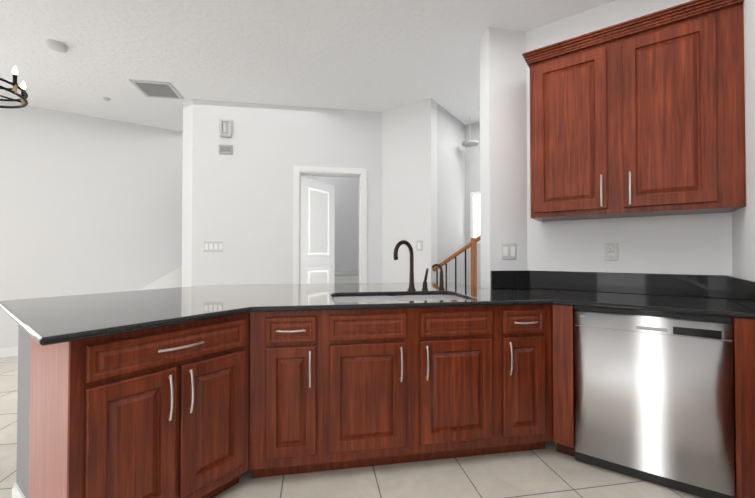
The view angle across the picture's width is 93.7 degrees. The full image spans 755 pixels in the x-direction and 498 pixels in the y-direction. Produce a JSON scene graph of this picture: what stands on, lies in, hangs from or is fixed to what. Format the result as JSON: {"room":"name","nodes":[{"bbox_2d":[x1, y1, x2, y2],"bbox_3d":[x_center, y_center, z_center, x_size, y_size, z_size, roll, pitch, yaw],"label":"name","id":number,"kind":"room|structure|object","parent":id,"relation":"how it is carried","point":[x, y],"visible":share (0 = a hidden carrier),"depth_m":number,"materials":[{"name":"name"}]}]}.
{"room":"kitchen","nodes":[
{"label":"kitchen","id":0,"kind":"room"},
{"bbox_2d":[0,101,182,347],"bbox_3d":[-4.902,-0.223,3.364,2.728,2.778,6.932,-1,-1,35],"label":"wall","id":1,"kind":"structure","parent":0,"point":[90,205],"depth_m":3.62,"materials":[{"name":"white paint"}]},
{"bbox_2d":[0,347,17,357],"bbox_3d":[-5.644,1.108,2.747,1.826,0.100,4.825,-1,-1,35],"label":"baseboard","id":2,"kind":"structure","parent":1,"relation":"attached to","point":[12,352],"depth_m":3.85,"materials":[{"name":"white wood"}]},
{"bbox_2d":[16,312,249,497],"bbox_3d":[-0.351,0.729,2.144,1.412,0.841,2.373,-1,-1,35],"label":"wall","id":3,"kind":"structure","parent":0,"point":[23,413],"depth_m":1.52,"materials":[{"name":"grey paint"}]},
{"bbox_2d":[12,482,24,497],"bbox_3d":[-1.291,1.098,2.047,0.014,0.100,1.161,-1,-1,35],"label":"baseboard","id":4,"kind":"structure","parent":3,"relation":"attached to","point":[16,491],"depth_m":1.54,"materials":[{"name":"white wood"}]},
{"bbox_2d":[0,0,615,131],"bbox_3d":[-1.580,-1.665,3.166,9.300,0.100,11.100,-1,-1,35],"label":"ceiling","id":5,"kind":"structure","parent":0,"point":[375,55],"depth_m":2.90,"materials":[{"name":"white paint"}]},
{"bbox_2d":[0,66,27,108],"bbox_3d":[-2.879,-1.361,2.509,0.580,0.524,0.582,-1,-1,35],"label":"chandelier","id":6,"kind":"object","parent":5,"relation":"hanging from","point":[22,100],"visible":1,"depth_m":2.62,"materials":[{"name":"black metal"}]},
{"bbox_2d":[45,39,68,51],"bbox_3d":[-2.537,-1.602,2.803,0.136,0.034,0.136,-1,-1,35],"label":"smoke detector","id":7,"kind":"object","parent":5,"relation":"attached to","point":[55,45],"visible":1,"depth_m":2.78,"materials":[{"name":"grey plastic"}]},
{"bbox_2d":[129,79,183,99],"bbox_3d":[-2.214,-1.603,3.568,0.360,0.012,0.360,0,-1,-10],"label":"ceiling vent","id":8,"kind":"object","parent":5,"relation":"in","point":[157,89],"visible":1,"depth_m":3.55,"materials":[{"name":"grey metal"}]},
{"bbox_2d":[462,140,477,146],"bbox_3d":[1.116,-1.425,4.269,0.190,0.346,0.187,-1,-1,35],"label":"pendant light","id":9,"kind":"object","parent":5,"relation":"hanging from","point":[470,143],"visible":1,"depth_m":4.22,"materials":[{"name":"grey plastic"}]},
{"bbox_2d":[182,98,437,286],"bbox_3d":[-0.748,-0.216,3.886,2.302,2.778,1.610,-1,-1,35],"label":"wall","id":10,"kind":"structure","parent":0,"point":[238,202],"depth_m":3.90,"materials":[{"name":"white paint"}]},
{"bbox_2d":[204,241,222,251],"bbox_3d":[-1.762,-0.026,3.803,0.190,0.115,0.009,0,-1,-10],"label":"light switch","id":11,"kind":"object","parent":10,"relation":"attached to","point":[213,246],"visible":1,"depth_m":3.80,"materials":[{"name":"grey plastic"}]},
{"bbox_2d":[219,118,231,137],"bbox_3d":[-1.644,-1.306,3.823,0.120,0.190,0.044,0,-1,-10],"label":"door chime","id":12,"kind":"object","parent":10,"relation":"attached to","point":[225,127],"visible":1,"depth_m":3.81,"materials":[{"name":"grey plastic"}]},
{"bbox_2d":[219,144,232,153],"bbox_3d":[-1.646,-1.079,3.834,0.140,0.100,0.016,0,-1,-10],"label":"air vent","id":13,"kind":"object","parent":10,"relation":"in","point":[225,149],"visible":1,"depth_m":3.83,"materials":[{"name":"grey plastic"}]},
{"bbox_2d":[301,176,334,283],"bbox_3d":[-0.758,0.164,4.418,0.074,2.013,0.670,0,-1,28],"label":"door leaf","id":14,"kind":"structure","parent":10,"relation":"in","point":[317,231],"depth_m":4.38,"materials":[{"name":"white paint"}]},
{"bbox_2d":[293,166,366,283],"bbox_3d":[-0.543,0.124,4.080,0.830,2.103,0.166,0,-1,-10],"label":"trim","id":15,"kind":"structure","parent":10,"relation":"attached to","point":[359,173],"depth_m":4.04,"materials":[{"name":"white wood"}]},
{"bbox_2d":[416,240,422,250],"bbox_3d":[0.452,-0.036,3.826,0.075,0.115,0.009,-1,-1,35],"label":"light switch","id":16,"kind":"object","parent":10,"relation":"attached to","point":[419,245],"visible":1,"depth_m":3.82,"materials":[{"name":"grey plastic"}]},
{"bbox_2d":[302,176,358,271],"bbox_3d":[-0.585,-0.201,4.974,2.050,2.778,1.598,0,-1,-10],"label":"wall","id":17,"kind":"structure","parent":0,"point":[346,224],"depth_m":5.65,"materials":[{"name":"white paint"}]},
{"bbox_2d":[0,356,701,497],"bbox_3d":[-1.580,1.213,3.127,9.300,0.100,11.100,-1,-1,35],"label":"floor","id":18,"kind":"structure","parent":0,"point":[549,471],"depth_m":1.76,"materials":[{"name":"tile"}]},
{"bbox_2d":[28,313,248,497],"bbox_3d":[-0.992,0.720,1.549,0.552,0.842,0.673,-1,-1,35],"label":"base cabinet","id":19,"kind":"object","parent":18,"relation":"on","point":[160,412],"visible":0.94,"depth_m":1.34,"materials":[{"name":"brown wood"}]},
{"bbox_2d":[140,267,181,289],"bbox_3d":[-2.670,0.498,4.210,1.810,1.360,0.920,1,-1,-34],"label":"stairs","id":20,"kind":"structure","parent":18,"relation":"on","point":[173,279],"depth_m":3.91,"materials":[{"name":"white"}]},
{"bbox_2d":[334,275,358,282],"bbox_3d":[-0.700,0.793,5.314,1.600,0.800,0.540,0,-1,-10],"label":"baseboard","id":21,"kind":"structure","parent":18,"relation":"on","point":[346,276],"depth_m":5.09,"materials":[{"name":"white"}]},
{"bbox_2d":[334,271,358,274],"bbox_3d":[-0.699,0.373,5.313,1.620,0.040,0.564,0,-1,-10],"label":"countertop","id":22,"kind":"structure","parent":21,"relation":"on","point":[340,272],"depth_m":5.10,"materials":[{"name":"white stone"}]},
{"bbox_2d":[249,295,553,477],"bbox_3d":[0.136,0.728,2.100,1.612,0.842,0.654,0,-1,-10],"label":"base cabinet","id":23,"kind":"object","parent":18,"relation":"on","point":[339,389],"visible":0.96,"depth_m":1.80,"materials":[{"name":"brown wood"}]},
{"bbox_2d":[0,282,754,345],"bbox_3d":[0.013,0.292,2.007,3.248,0.026,2.731,-1,-1,35],"label":"countertop","id":24,"kind":"structure","parent":23,"relation":"on","point":[49,320],"depth_m":1.83,"materials":[{"name":"black stone"}]},
{"bbox_2d":[332,294,466,301],"bbox_3d":[0.134,0.408,2.126,0.844,0.200,0.504,0,-1,-10],"label":"sink","id":25,"kind":"object","parent":24,"relation":"in","point":[392,298],"visible":0.08,"depth_m":2.33,"materials":[{"name":"silver metal"}]},
{"bbox_2d":[393,240,444,290],"bbox_3d":[0.285,0.112,2.401,0.387,0.344,0.146,0,-1,-10],"label":"faucet","id":26,"kind":"object","parent":24,"relation":"on","point":[411,274],"visible":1,"depth_m":2.42,"materials":[{"name":"brown metal"}]},
{"bbox_2d":[432,235,479,285],"bbox_3d":[1.103,0.276,3.408,1.262,1.782,0.046,-1,-1,35],"label":"railing","id":27,"kind":"object","parent":18,"relation":"on","point":[472,244],"visible":0.29,"depth_m":3.52,"materials":[{"name":"brown wood"}]},
{"bbox_2d":[553,304,574,456],"bbox_3d":[1.185,0.729,2.170,0.098,0.842,0.618,-1,-1,35],"label":"base cabinet","id":28,"kind":"object","parent":18,"relation":"on","point":[563,315],"depth_m":1.92,"materials":[{"name":"brown wood"}]},
{"bbox_2d":[574,306,734,497],"bbox_3d":[1.471,0.724,1.954,0.613,0.835,0.604,-1,-1,35],"label":"dishwasher","id":29,"kind":"object","parent":18,"relation":"on","point":[654,397],"visible":0.96,"depth_m":1.69,"materials":[{"name":"silver metal"}]},
{"bbox_2d":[731,318,754,497],"bbox_3d":[1.769,0.723,1.755,0.099,0.842,0.618,-1,-1,35],"label":"base cabinet","id":30,"kind":"object","parent":18,"relation":"on","point":[743,385],"depth_m":1.52,"materials":[{"name":"brown wood"}]},
{"bbox_2d":[437,103,464,283],"bbox_3d":[0.831,-0.211,4.248,0.150,2.778,0.808,-1,-1,35],"label":"wall","id":31,"kind":"structure","parent":0,"point":[458,172],"depth_m":4.17,"materials":[{"name":"grey paint"}]},
{"bbox_2d":[465,122,480,286],"bbox_3d":[2.331,-0.217,3.770,3.150,2.778,0.148,-1,-1,35],"label":"wall","id":32,"kind":"structure","parent":0,"point":[472,131],"depth_m":4.50,"materials":[{"name":"grey paint"}]},
{"bbox_2d":[470,191,479,242],"bbox_3d":[1.374,-0.396,4.350,0.480,0.650,0.015,-1,-1,35],"label":"window","id":33,"kind":"structure","parent":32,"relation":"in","point":[474,214],"depth_m":4.45,"materials":[{"name":"white glass"}]},
{"bbox_2d":[480,0,754,298],"bbox_3d":[1.619,-0.242,1.968,2.221,2.778,0.770,-1,-1,35],"label":"wall","id":34,"kind":"structure","parent":0,"point":[710,244],"depth_m":2.46,"materials":[{"name":"white paint"}]},
{"bbox_2d":[502,243,515,258],"bbox_3d":[0.962,0.017,2.587,0.115,0.115,0.009,0,-1,-10],"label":"light switch","id":35,"kind":"object","parent":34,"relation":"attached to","point":[508,251],"visible":1,"depth_m":2.58,"materials":[{"name":"grey plastic"}]},
{"bbox_2d":[604,243,617,260],"bbox_3d":[1.527,0.019,2.312,0.075,0.115,0.009,-1,-1,35],"label":"outlet","id":36,"kind":"object","parent":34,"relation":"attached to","point":[610,251],"visible":1,"depth_m":2.31,"materials":[{"name":"grey plastic"}]},
{"bbox_2d":[491,270,754,310],"bbox_3d":[1.284,0.215,2.107,1.286,0.130,0.618,-1,-1,35],"label":"backsplash","id":37,"kind":"structure","parent":34,"relation":"attached to","point":[739,290],"depth_m":2.22,"materials":[{"name":"black stone"}]},
{"bbox_2d":[522,0,745,221],"bbox_3d":[1.465,-0.739,2.146,1.027,1.070,0.365,-1,-1,35],"label":"upper cabinet","id":38,"kind":"object","parent":34,"relation":"attached to","point":[643,116],"visible":1,"depth_m":1.96,"materials":[{"name":"brown wood"}]}
]}

